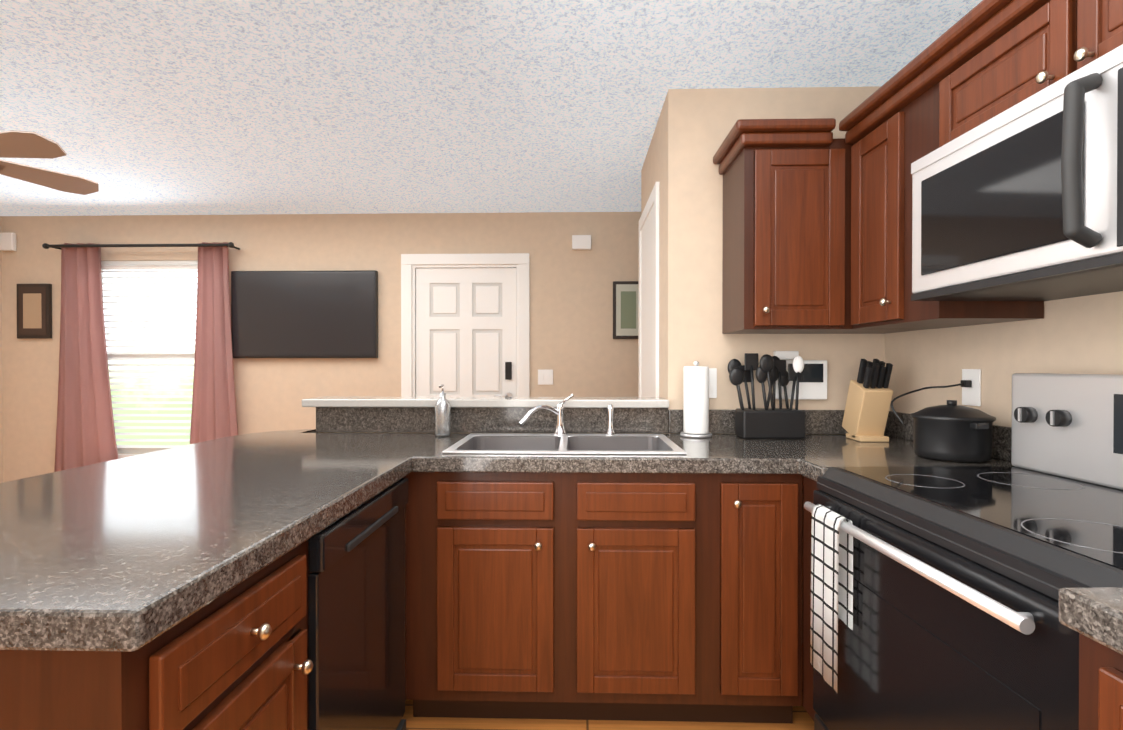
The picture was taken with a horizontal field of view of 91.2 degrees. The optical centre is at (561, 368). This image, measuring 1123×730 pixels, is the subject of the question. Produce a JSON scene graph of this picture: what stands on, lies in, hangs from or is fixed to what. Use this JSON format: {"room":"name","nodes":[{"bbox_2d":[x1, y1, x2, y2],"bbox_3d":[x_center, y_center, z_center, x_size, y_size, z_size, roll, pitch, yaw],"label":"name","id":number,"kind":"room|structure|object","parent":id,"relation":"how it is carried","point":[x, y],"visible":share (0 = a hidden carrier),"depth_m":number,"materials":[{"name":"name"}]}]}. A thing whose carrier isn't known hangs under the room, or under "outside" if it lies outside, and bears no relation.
{"room":"kitchen","nodes":[
{"label":"kitchen","id":0,"kind":"room"},
{"bbox_2d":[0,216,2,482],"bbox_3d":[-4.674,-0.005,1.456,0.120,2.420,6.020,0,0,2],"label":"wall","id":1,"kind":"structure","parent":0,"point":[1,428],"depth_m":4.46,"materials":[{"name":"beige paint"}]},
{"bbox_2d":[2,212,640,481],"bbox_3d":[-0.690,-0.021,4.423,7.930,2.420,0.120,0,0,2],"label":"wall","id":2,"kind":"structure","parent":0,"point":[577,349],"depth_m":4.39,"materials":[{"name":"beige paint"}]},
{"bbox_2d":[0,233,16,250],"bbox_3d":[-4.461,-1.019,4.436,0.110,0.145,0.038,0,0,2],"label":"detector","id":3,"kind":"object","parent":2,"relation":"attached to","point":[8,241],"visible":0.98,"depth_m":4.42,"materials":[{"name":"white plastic"}]},
{"bbox_2d":[17,284,51,338],"bbox_3d":[-4.251,-0.461,4.435,0.270,0.440,0.032,0,0,2],"label":"picture","id":4,"kind":"object","parent":2,"relation":"attached to","point":[34,311],"visible":1,"depth_m":4.42,"materials":[{"name":"brown wood"}]},
{"bbox_2d":[42,242,239,249],"bbox_3d":[-3.293,-0.956,4.341,1.514,0.044,0.165,0,0,2],"label":"curtain rod","id":5,"kind":"object","parent":2,"relation":"attached to","point":[60,246],"visible":1,"depth_m":4.27,"materials":[{"name":"black metal"}]},
{"bbox_2d":[54,243,117,471],"bbox_3d":[-3.743,0.082,4.351,0.590,2.135,0.070,0,0,2],"label":"curtain","id":6,"kind":"object","parent":5,"relation":"hanging from","point":[85,432],"visible":0.77,"depth_m":4.35,"materials":[{"name":"pink fabric"}]},
{"bbox_2d":[190,242,237,443],"bbox_3d":[-2.728,0.082,4.320,0.480,2.135,0.067,0,0,2],"label":"curtain","id":7,"kind":"object","parent":5,"relation":"hanging from","point":[214,415],"visible":0.71,"depth_m":4.32,"materials":[{"name":"pink fabric"}]},
{"bbox_2d":[101,260,197,457],"bbox_3d":[-3.285,-0.076,4.456,1.160,1.590,0.130,0,0,2],"label":"window","id":8,"kind":"structure","parent":2,"relation":"in","point":[134,450],"depth_m":4.45,"materials":[{"name":"white"}]},
{"bbox_2d":[101,264,197,447],"bbox_3d":[-3.286,-0.101,4.429,0.970,1.481,0.042,0,0,2],"label":"window blinds","id":9,"kind":"object","parent":8,"relation":"attached to","point":[152,267],"visible":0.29,"depth_m":4.42,"materials":[{"name":"white plastic"}]},
{"bbox_2d":[231,270,377,357],"bbox_3d":[-2.037,-0.426,4.365,1.160,0.690,0.053,0,0,2],"label":"wall-mounted tv","id":10,"kind":"object","parent":2,"relation":"attached to","point":[304,314],"visible":0.94,"depth_m":4.34,"materials":[{"name":"black plastic"}]},
{"bbox_2d":[401,253,529,396],"bbox_3d":[-0.760,0.141,4.416,1.020,2.095,0.138,0,0,2],"label":"door frame","id":11,"kind":"structure","parent":2,"relation":"attached to","point":[410,263],"depth_m":4.35,"materials":[{"name":"white wood"}]},
{"bbox_2d":[416,268,515,396],"bbox_3d":[-0.761,0.190,4.378,0.802,1.974,0.094,0,0,2],"label":"entry door","id":12,"kind":"structure","parent":2,"relation":"in","point":[465,332],"depth_m":4.38,"materials":[{"name":"white wood"}]},
{"bbox_2d":[538,370,552,384],"bbox_3d":[-0.127,0.069,4.342,0.120,0.120,0.011,0,0,2],"label":"switch plate","id":13,"kind":"object","parent":2,"relation":"attached to","point":[545,377],"visible":1,"depth_m":4.34,"materials":[{"name":"white plastic"}]},
{"bbox_2d":[572,235,590,249],"bbox_3d":[0.158,-0.986,4.311,0.150,0.110,0.043,0,0,2],"label":"door chime","id":14,"kind":"object","parent":2,"relation":"attached to","point":[581,242],"visible":1,"depth_m":4.29,"materials":[{"name":"white plastic"}]},
{"bbox_2d":[613,281,638,338],"bbox_3d":[0.523,-0.456,4.309,0.240,0.450,0.032,0,0,2],"label":"picture","id":15,"kind":"object","parent":2,"relation":"attached to","point":[625,309],"visible":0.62,"depth_m":4.29,"materials":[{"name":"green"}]},
{"bbox_2d":[302,396,668,433],"bbox_3d":[-0.334,0.667,2.496,1.603,1.065,0.220,0,0,2],"label":"wall","id":16,"kind":"structure","parent":0,"point":[371,414],"depth_m":2.41,"materials":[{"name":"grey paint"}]},
{"bbox_2d":[0,0,981,215],"bbox_3d":[-0.769,-1.265,1.407,8.290,0.100,6.500,0,0,2],"label":"ceiling","id":17,"kind":"structure","parent":0,"point":[190,107],"depth_m":2.38,"materials":[{"name":"white paint"}]},
{"bbox_2d":[0,130,98,194],"bbox_3d":[-2.556,-1.030,2.250,1.082,0.377,1.100,0,0,2],"label":"ceiling fan","id":18,"kind":"object","parent":17,"relation":"hanging from","point":[20,144],"visible":1,"depth_m":2.46,"materials":[{"name":"wood"},{"name":"metal"}]},
{"bbox_2d":[402,700,813,729],"bbox_3d":[-0.769,1.255,1.420,8.290,0.100,6.500,0,0,2],"label":"floor","id":19,"kind":"structure","parent":0,"point":[802,719],"depth_m":1.86,"materials":[{"name":"brown wood"}]},
{"bbox_2d":[0,450,419,729],"bbox_3d":[-0.954,0.749,1.232,0.946,0.915,1.105,0,0,2],"label":"base cabinet","id":20,"kind":"object","parent":19,"relation":"on","point":[292,580],"depth_m":1.01,"materials":[{"name":"grey stone"}]},
{"bbox_2d":[165,394,913,722],"bbox_3d":[0.009,0.654,2.104,2.829,1.094,0.690,0,0,2],"label":"base cabinet","id":21,"kind":"object","parent":19,"relation":"on","point":[610,575],"depth_m":1.79,"materials":[{"name":"brown wood"}]},
{"bbox_2d":[435,384,450,436],"bbox_3d":[-0.500,0.175,2.312,0.066,0.218,0.079,0,0,2],"label":"soap dispenser","id":22,"kind":"object","parent":21,"relation":"on","point":[442,417],"visible":1,"depth_m":2.29,"materials":[{"name":"grey metal"}]},
{"bbox_2d":[442,433,686,454],"bbox_3d":[0.014,0.373,2.090,0.820,0.190,0.500,0,0,2],"label":"sink","id":23,"kind":"object","parent":21,"relation":"in","point":[473,443],"depth_m":2.25,"materials":[{"name":"silver metal"}]},
{"bbox_2d":[519,394,615,435],"bbox_3d":[0.028,0.191,2.255,0.395,0.173,0.147,0,0,2],"label":"faucet","id":24,"kind":"object","parent":21,"relation":"on","point":[559,430],"depth_m":2.28,"materials":[{"name":"silver metal"}]},
{"bbox_2d":[680,361,711,437],"bbox_3d":[0.565,0.126,2.309,0.130,0.316,0.130,0,0,2],"label":"paper towel holder","id":25,"kind":"object","parent":21,"relation":"on","point":[696,401],"visible":1,"depth_m":2.27,"materials":[{"name":"white paper"}]},
{"bbox_2d":[727,353,804,438],"bbox_3d":[0.838,0.111,2.272,0.308,0.346,0.120,0,0,2],"label":"utensil caddy","id":26,"kind":"object","parent":21,"relation":"on","point":[772,422],"visible":1,"depth_m":2.23,"materials":[{"name":"black plastic"}]},
{"bbox_2d":[842,359,892,441],"bbox_3d":[1.217,0.123,2.188,0.110,0.323,0.198,0,0,2],"label":"knife block","id":27,"kind":"object","parent":21,"relation":"on","point":[868,402],"visible":1,"depth_m":2.14,"materials":[{"name":"brown wood"}]},
{"bbox_2d":[792,422,1012,722],"bbox_3d":[1.078,0.695,1.663,0.669,1.019,0.135,0,0,2],"label":"base cabinet","id":28,"kind":"object","parent":19,"relation":"on","point":[812,456],"depth_m":1.77,"materials":[{"name":"brown wood"}]},
{"bbox_2d":[910,400,995,462],"bbox_3d":[1.252,0.195,1.765,0.224,0.185,0.261,0,0,2],"label":"pot","id":29,"kind":"object","parent":28,"relation":"on","point":[951,431],"visible":1,"depth_m":1.69,"materials":[{"name":"black metal"}]},
{"bbox_2d":[804,373,1122,729],"bbox_3d":[1.047,0.601,1.181,0.743,1.170,0.878,0,0,2],"label":"stove","id":30,"kind":"object","parent":19,"relation":"on","point":[962,575],"visible":1,"depth_m":1.15,"materials":[{"name":"black metal"}]},
{"bbox_2d":[810,504,852,693],"bbox_3d":[0.696,0.587,1.426,0.045,0.436,0.146,0,0,2],"label":"dish towel","id":31,"kind":"object","parent":30,"relation":"hanging from","point":[831,572],"visible":1,"depth_m":1.41,"materials":[{"name":"white fabric"}]},
{"bbox_2d":[1059,587,1122,729],"bbox_3d":[1.052,0.703,0.077,0.821,1.019,1.373,0,0,2],"label":"base cabinet","id":32,"kind":"object","parent":19,"relation":"on","point":[1095,613],"depth_m":0.70,"materials":[{"name":"brown wood"}]},
{"bbox_2d":[641,86,884,595],"bbox_3d":[1.798,-0.013,2.876,2.635,2.420,1.000,0,0,2],"label":"wall block","id":33,"kind":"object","parent":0,"point":[693,128],"visible":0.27,"depth_m":2.40,"materials":[{"name":"beige paint"}]},
{"bbox_2d":[638,182,659,396],"bbox_3d":[0.474,0.146,3.032,0.017,2.100,0.740,0,0,2],"label":"door frame","id":34,"kind":"structure","parent":33,"relation":"attached to","point":[648,340],"depth_m":2.95,"materials":[{"name":"white wood"}]},
{"bbox_2d":[709,368,716,397],"bbox_3d":[0.640,0.065,2.403,0.075,0.130,0.007,0,0,2],"label":"light switch","id":35,"kind":"object","parent":33,"relation":"attached to","point":[712,382],"visible":0.4,"depth_m":2.40,"materials":[{"name":"white plastic"}]},
{"bbox_2d":[773,351,826,399],"bbox_3d":[1.032,0.029,2.377,0.220,0.209,0.037,0,0,2],"label":"intercom panel","id":36,"kind":"object","parent":33,"relation":"attached to","point":[813,384],"visible":0.6,"depth_m":2.36,"materials":[{"name":"white plastic"}]},
{"bbox_2d":[885,291,1122,426],"bbox_3d":[1.494,0.001,0.338,0.292,2.420,4.101,0,0,2],"label":"wall","id":37,"kind":"structure","parent":0,"point":[1079,335],"depth_m":1.75,"materials":[{"name":"beige paint"}]},
{"bbox_2d":[717,118,844,333],"bbox_3d":[0.898,-0.537,2.192,0.402,0.774,0.405,0,0,2],"label":"upper cabinet","id":38,"kind":"object","parent":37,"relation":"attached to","point":[817,228],"depth_m":2.07,"materials":[{"name":"brown wood"}]},
{"bbox_2d":[837,44,1043,331],"bbox_3d":[1.208,-0.535,1.838,0.419,0.774,0.475,0,0,2],"label":"upper cabinet","id":39,"kind":"object","parent":37,"relation":"attached to","point":[888,132],"depth_m":1.82,"materials":[{"name":"brown wood"}]},
{"bbox_2d":[962,369,980,405],"bbox_3d":[1.405,0.065,1.887,0.010,0.125,0.080,0,0,2],"label":"electrical outlet plate","id":40,"kind":"object","parent":37,"relation":"attached to","point":[971,396],"visible":0.94,"depth_m":1.88,"materials":[{"name":"white plastic"}]},
{"bbox_2d":[890,380,971,423],"bbox_3d":[1.268,0.115,1.894,0.262,0.148,0.091,0,0,2],"label":"power cord","id":41,"kind":"object","parent":40,"relation":"attached to","point":[965,383],"visible":1,"depth_m":1.89,"materials":[{"name":"black plastic"}]},
{"bbox_2d":[929,0,1028,152],"bbox_3d":[1.258,-0.759,1.362,0.365,0.321,0.497,0,0,2],"label":"upper cabinet","id":42,"kind":"object","parent":37,"relation":"attached to","point":[981,63],"depth_m":1.42,"materials":[{"name":"brown wood"}]},
{"bbox_2d":[911,44,1122,300],"bbox_3d":[1.198,-0.394,1.177,0.473,0.400,0.862,0,0,2],"label":"microwave","id":43,"kind":"object","parent":42,"relation":"attached to","point":[1022,200],"visible":1,"depth_m":1.21,"materials":[{"name":"silver plastic"}]},
{"bbox_2d":[1029,0,1122,96],"bbox_3d":[1.248,-0.757,0.982,0.365,0.321,0.483,0,0,2],"label":"upper cabinet","id":44,"kind":"object","parent":37,"relation":"attached to","point":[1065,36],"depth_m":1.18,"materials":[{"name":"brown wood"}]},
{"label":"outside","id":45,"kind":"structure","parent":0,"visible":0},
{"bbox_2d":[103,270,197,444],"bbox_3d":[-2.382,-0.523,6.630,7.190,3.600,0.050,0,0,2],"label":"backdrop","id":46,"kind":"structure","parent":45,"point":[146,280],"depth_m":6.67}
]}

